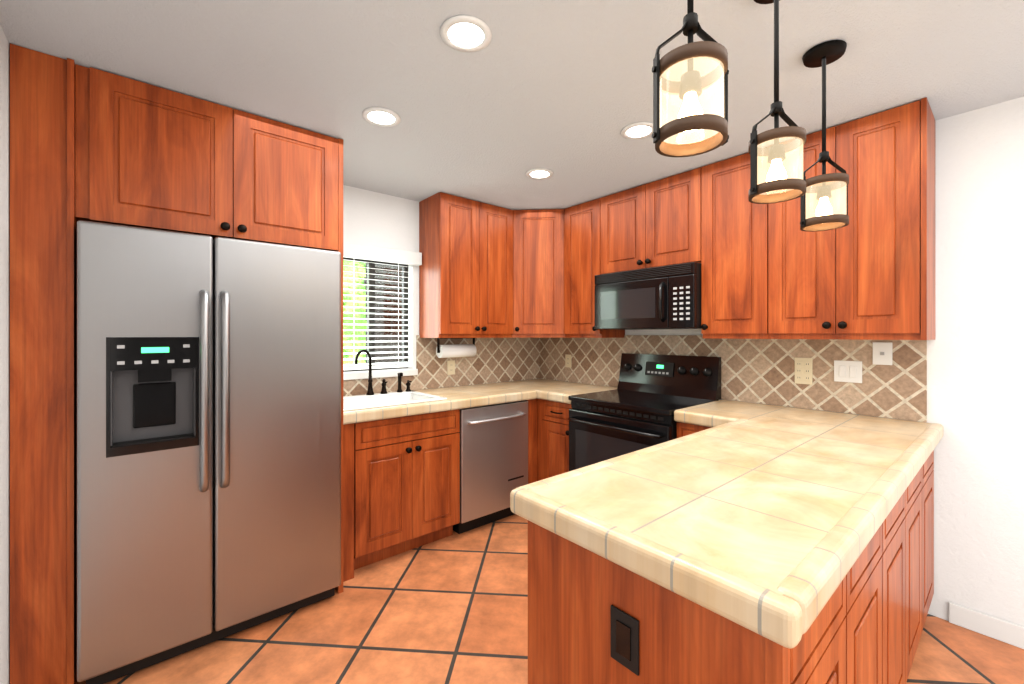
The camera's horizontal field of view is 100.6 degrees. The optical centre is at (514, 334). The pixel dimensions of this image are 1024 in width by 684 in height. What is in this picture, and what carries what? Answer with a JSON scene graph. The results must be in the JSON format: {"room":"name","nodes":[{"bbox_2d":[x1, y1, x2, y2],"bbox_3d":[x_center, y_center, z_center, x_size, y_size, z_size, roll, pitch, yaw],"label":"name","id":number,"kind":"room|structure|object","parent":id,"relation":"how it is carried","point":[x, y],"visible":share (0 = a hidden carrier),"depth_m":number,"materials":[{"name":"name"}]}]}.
{"room":"kitchen","nodes":[
{"label":"kitchen","id":0,"kind":"room"},
{"bbox_2d":[0,26,9,683],"bbox_3d":[-0.268,0.163,-0.490,0.265,2.396,6.400,0,0,-40],"label":"wall","id":1,"kind":"structure","parent":0,"point":[4,361],"depth_m":1.46,"materials":[{"name":"white paint"}]},
{"bbox_2d":[343,185,539,395],"bbox_3d":[-1.087,0.163,3.099,3.673,2.396,0.153,0,0,-40],"label":"wall","id":2,"kind":"structure","parent":0,"point":[494,360],"depth_m":3.29,"materials":[{"name":"stone"}]},
{"bbox_2d":[343,257,417,379],"bbox_3d":[-1.137,-0.129,3.029,0.906,0.880,0.145,0,0,-40],"label":"window","id":3,"kind":"structure","parent":2,"relation":"in","point":[375,374],"depth_m":3.15,"materials":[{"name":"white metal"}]},
{"bbox_2d":[343,242,421,369],"bbox_3d":[-1.100,-0.191,3.005,0.918,0.876,0.120,0,0,-40],"label":"window blinds","id":4,"kind":"object","parent":3,"relation":"attached to","point":[368,252],"visible":0.65,"depth_m":3.10,"materials":[{"name":"white plastic"}]},
{"bbox_2d":[447,360,454,374],"bbox_3d":[-0.521,0.268,3.474,0.072,0.116,0.008,0,0,-40],"label":"electrical outlet","id":5,"kind":"object","parent":2,"relation":"attached to","point":[450,367],"visible":1,"depth_m":3.47,"materials":[{"name":"beige plastic"}]},
{"bbox_2d":[419,192,512,337],"bbox_3d":[-0.366,-0.505,3.393,0.691,1.055,0.354,0,0,-40],"label":"upper cabinet","id":6,"kind":"object","parent":2,"relation":"attached to","point":[466,272],"visible":0.98,"depth_m":3.24,"materials":[{"name":"brown wood"}]},
{"bbox_2d":[436,338,476,357],"bbox_3d":[-0.468,0.102,3.412,0.340,0.157,0.104,0,0,-40],"label":"paper towel holder","id":7,"kind":"object","parent":6,"relation":"attached to","point":[456,350],"visible":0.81,"depth_m":3.36,"materials":[{"name":"white paper"}]},
{"bbox_2d":[512,209,564,337],"bbox_3d":[0.207,-0.505,3.712,0.624,1.055,0.612,0,0,-40],"label":"upper cabinet","id":8,"kind":"object","parent":2,"relation":"attached to","point":[538,273],"visible":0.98,"depth_m":3.49,"materials":[{"name":"brown wood"}]},
{"bbox_2d":[0,0,1023,209],"bbox_3d":[1.030,-1.075,0.615,3.673,0.080,6.680,0,0,-40],"label":"ceiling","id":9,"kind":"structure","parent":0,"point":[562,90],"depth_m":1.66,"materials":[{"name":"white paint"}]},
{"bbox_2d":[362,107,400,126],"bbox_3d":[-0.633,-1.030,2.015,0.176,0.008,0.176,0,0,-40],"label":"recessed light","id":10,"kind":"object","parent":9,"relation":"in","point":[380,116],"visible":1,"depth_m":2.01,"materials":[{"name":"white plastic"}]},
{"bbox_2d":[440,15,491,51],"bbox_3d":[-0.168,-1.030,1.460,0.176,0.008,0.176,0,0,-40],"label":"recessed light","id":11,"kind":"object","parent":9,"relation":"in","point":[464,33],"visible":1,"depth_m":1.46,"materials":[{"name":"white plastic"}]},
{"bbox_2d":[526,168,552,178],"bbox_3d":[0.158,-1.030,2.723,0.176,0.008,0.176,0,0,-40],"label":"recessed light","id":12,"kind":"object","parent":9,"relation":"in","point":[540,173],"visible":1,"depth_m":2.72,"materials":[{"name":"white plastic"}]},
{"bbox_2d":[621,122,652,138],"bbox_3d":[0.626,-1.030,2.150,0.176,0.008,0.176,0,0,-40],"label":"recessed light","id":13,"kind":"object","parent":9,"relation":"in","point":[639,130],"visible":0.88,"depth_m":2.15,"materials":[{"name":"white plastic"}]},
{"bbox_2d":[652,0,728,156],"bbox_3d":[0.376,-0.721,0.911,0.144,0.621,0.144,0,0,-40],"label":"pendant light","id":14,"kind":"object","parent":9,"relation":"hanging from","point":[690,86],"visible":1,"depth_m":0.90,"materials":[{"name":"clear glass"}]},
{"bbox_2d":[748,0,805,203],"bbox_3d":[0.764,-0.718,1.241,0.150,0.627,0.144,0,0,-40],"label":"pendant light","id":15,"kind":"object","parent":9,"relation":"hanging from","point":[776,152],"visible":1,"depth_m":1.23,"materials":[{"name":"clear glass"}]},
{"bbox_2d":[800,40,848,231],"bbox_3d":[1.128,-0.713,1.552,0.144,0.637,0.144,0,0,-40],"label":"pendant light","id":16,"kind":"object","parent":9,"relation":"hanging from","point":[823,55],"visible":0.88,"depth_m":1.54,"materials":[{"name":"clear glass"}]},
{"bbox_2d":[77,514,1023,683],"bbox_3d":[1.030,1.391,0.615,3.673,0.060,6.680,0,0,-40],"label":"floor","id":17,"kind":"structure","parent":0,"point":[452,609],"depth_m":1.90,"materials":[{"name":"orange tile"}]},
{"bbox_2d":[10,44,342,683],"bbox_3d":[-1.561,0.164,2.126,1.153,2.393,0.734,0,0,-40],"label":"tall cabinet","id":18,"kind":"object","parent":17,"relation":"on","point":[92,144],"visible":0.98,"depth_m":1.59,"materials":[{"name":"brown wood"}]},
{"bbox_2d":[77,220,340,683],"bbox_3d":[-1.466,0.468,2.123,0.950,1.786,0.808,0,0,-40],"label":"fridge","id":19,"kind":"object","parent":17,"relation":"on","point":[208,439],"visible":1,"depth_m":1.79,"materials":[{"name":"grey metal"}]},
{"bbox_2d":[453,400,527,533],"bbox_3d":[-0.300,0.929,3.220,0.598,0.864,0.649,0,0,-40],"label":"dishwasher","id":20,"kind":"object","parent":17,"relation":"on","point":[493,456],"visible":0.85,"depth_m":2.98,"materials":[{"name":"grey metal"}]},
{"bbox_2d":[525,398,536,483],"bbox_3d":[0.205,0.926,3.723,0.612,0.870,0.591,0,0,-40],"label":"base cabinet","id":21,"kind":"object","parent":17,"relation":"on","point":[532,404],"depth_m":3.26,"materials":[{"name":"brown wood"}]},
{"bbox_2d":[343,379,572,424],"bbox_3d":[-0.347,0.456,3.209,2.093,0.066,0.634,0,0,-40],"label":"countertop","id":22,"kind":"structure","parent":21,"relation":"on","point":[463,397],"depth_m":2.94,"materials":[{"name":"tile"}]},
{"bbox_2d":[355,349,411,394],"bbox_3d":[-0.912,0.255,2.959,0.434,0.314,0.105,0,0,-40],"label":"faucet","id":23,"kind":"object","parent":22,"relation":"on","point":[383,390],"visible":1,"depth_m":2.92,"materials":[{"name":"black metal"}]},
{"bbox_2d":[343,390,446,410],"bbox_3d":[-0.870,0.515,2.757,0.690,0.204,0.505,0,0,-40],"label":"sink","id":24,"kind":"object","parent":22,"relation":"in","point":[359,402],"visible":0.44,"depth_m":2.88,"materials":[{"name":"white ceramic"}]},
{"bbox_2d":[537,399,570,480],"bbox_3d":[0.510,0.926,3.336,0.649,0.870,0.385,0,0,-40],"label":"base cabinet","id":25,"kind":"object","parent":17,"relation":"on","point":[552,439],"visible":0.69,"depth_m":3.16,"materials":[{"name":"brown wood"}]},
{"bbox_2d":[535,383,616,403],"bbox_3d":[0.519,0.456,3.306,0.649,0.066,0.330,0,0,-40],"label":"countertop","id":26,"kind":"structure","parent":25,"relation":"on","point":[557,394],"depth_m":3.24,"materials":[{"name":"tile"}]},
{"bbox_2d":[568,353,720,470],"bbox_3d":[0.840,0.753,2.857,0.714,1.215,0.762,0,0,-40],"label":"range","id":27,"kind":"object","parent":17,"relation":"on","point":[642,402],"visible":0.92,"depth_m":2.82,"materials":[{"name":"black metal"}]},
{"bbox_2d":[677,422,711,437],"bbox_3d":[1.271,0.926,2.472,0.613,0.870,0.374,0,0,-40],"label":"base cabinet","id":28,"kind":"object","parent":17,"relation":"on","point":[683,429],"depth_m":2.37,"materials":[{"name":"brown wood"}]},
{"bbox_2d":[528,520,867,683],"bbox_3d":[0.427,0.926,1.095,0.506,0.870,0.624,0,0,-40],"label":"base cabinet","id":29,"kind":"object","parent":17,"relation":"on","point":[593,618],"depth_m":0.94,"materials":[{"name":"brown wood"}]},
{"bbox_2d":[510,400,943,648],"bbox_3d":[0.898,0.456,1.725,2.122,0.066,1.030,0,0,-40],"label":"countertop","id":30,"kind":"structure","parent":29,"relation":"on","point":[765,520],"depth_m":1.08,"materials":[{"name":"tile"}]},
{"bbox_2d":[868,504,895,683],"bbox_3d":[0.724,0.926,1.349,0.554,0.870,0.616,0,0,-40],"label":"base cabinet","id":31,"kind":"object","parent":17,"relation":"on","point":[882,546],"depth_m":1.25,"materials":[{"name":"brown wood"}]},
{"bbox_2d":[896,476,915,683],"bbox_3d":[1.039,0.926,1.618,0.553,0.870,0.616,0,0,-40],"label":"base cabinet","id":32,"kind":"object","parent":17,"relation":"on","point":[906,505],"depth_m":1.52,"materials":[{"name":"brown wood"}]},
{"bbox_2d":[916,459,927,649],"bbox_3d":[1.330,0.926,1.914,0.553,0.870,0.690,0,0,-40],"label":"base cabinet","id":33,"kind":"object","parent":17,"relation":"on","point":[922,475],"depth_m":1.78,"materials":[{"name":"brown wood"}]},
{"bbox_2d":[928,450,933,610],"bbox_3d":[1.643,0.926,2.132,0.482,0.870,0.616,0,0,-40],"label":"base cabinet","id":34,"kind":"object","parent":17,"relation":"on","point":[931,458],"depth_m":1.98,"materials":[{"name":"brown wood"}]},
{"bbox_2d":[540,97,1023,626],"bbox_3d":[2.369,0.163,1.756,0.153,2.396,6.400,0,0,-40],"label":"wall","id":35,"kind":"structure","parent":0,"point":[975,377],"depth_m":1.99,"materials":[{"name":"white paint"}]},
{"bbox_2d":[565,354,570,367],"bbox_3d":[0.482,0.237,3.845,0.008,0.116,0.072,0,0,-40],"label":"electrical outlet","id":36,"kind":"object","parent":35,"relation":"attached to","point":[567,360],"visible":1,"depth_m":3.85,"materials":[{"name":"beige plastic"}]},
{"bbox_2d":[564,196,624,337],"bbox_3d":[0.663,-0.505,3.412,0.318,1.054,0.440,0,0,-40],"label":"upper cabinet","id":37,"kind":"object","parent":35,"relation":"attached to","point":[585,224],"depth_m":3.32,"materials":[{"name":"brown wood"}]},
{"bbox_2d":[608,168,699,273],"bbox_3d":[1.011,-0.738,3.003,0.318,0.588,0.770,0,0,-40],"label":"upper cabinet","id":38,"kind":"object","parent":35,"relation":"attached to","point":[656,223],"depth_m":2.84,"materials":[{"name":"brown wood"}]},
{"bbox_2d":[595,262,700,329],"bbox_3d":[0.966,-0.240,2.964,0.438,0.398,0.762,0,0,-40],"label":"microwave","id":39,"kind":"object","parent":38,"relation":"attached to","point":[665,297],"visible":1,"depth_m":2.79,"materials":[{"name":"black"}]},
{"bbox_2d":[700,153,751,338],"bbox_3d":[1.382,-0.505,2.568,0.318,1.054,0.510,0,0,-40],"label":"upper cabinet","id":40,"kind":"object","parent":35,"relation":"attached to","point":[725,207],"depth_m":2.49,"materials":[{"name":"brown wood"}]},
{"bbox_2d":[795,358,812,384],"bbox_3d":[1.666,0.209,2.455,0.009,0.152,0.088,0,0,-40],"label":"electrical outlet","id":41,"kind":"object","parent":35,"relation":"attached to","point":[803,370],"visible":1,"depth_m":2.45,"materials":[{"name":"beige plastic"}]},
{"bbox_2d":[752,97,934,339],"bbox_3d":[1.684,-0.505,2.214,0.318,1.054,0.696,0,0,-40],"label":"upper cabinet","id":42,"kind":"object","parent":35,"relation":"attached to","point":[771,271],"depth_m":2.02,"materials":[{"name":"brown wood"}]},
{"bbox_2d":[834,360,861,382],"bbox_3d":[1.800,0.199,2.298,0.008,0.116,0.122,0,0,-40],"label":"light switch","id":43,"kind":"object","parent":35,"relation":"attached to","point":[848,371],"visible":1,"depth_m":2.29,"materials":[{"name":"white plastic"}]},
{"bbox_2d":[873,342,891,364],"bbox_3d":[1.893,0.097,2.189,0.008,0.116,0.078,0,0,-40],"label":"outlet","id":44,"kind":"object","parent":35,"relation":"attached to","point":[882,353],"visible":1,"depth_m":2.19,"materials":[{"name":"white plastic"}]},
{"bbox_2d":[949,602,1023,648],"bbox_3d":[3.219,1.313,0.647,0.011,0.095,3.590,0,0,-40],"label":"baseboard","id":45,"kind":"structure","parent":35,"relation":"attached to","point":[990,626],"depth_m":1.92,"materials":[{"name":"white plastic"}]},
{"label":"outside","id":46,"kind":"structure","parent":0,"visible":0},
{"bbox_2d":[343,260,401,363],"bbox_3d":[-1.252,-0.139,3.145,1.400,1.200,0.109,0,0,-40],"label":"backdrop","id":47,"kind":"structure","parent":46,"point":[363,280],"depth_m":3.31,"materials":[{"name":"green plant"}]}
]}

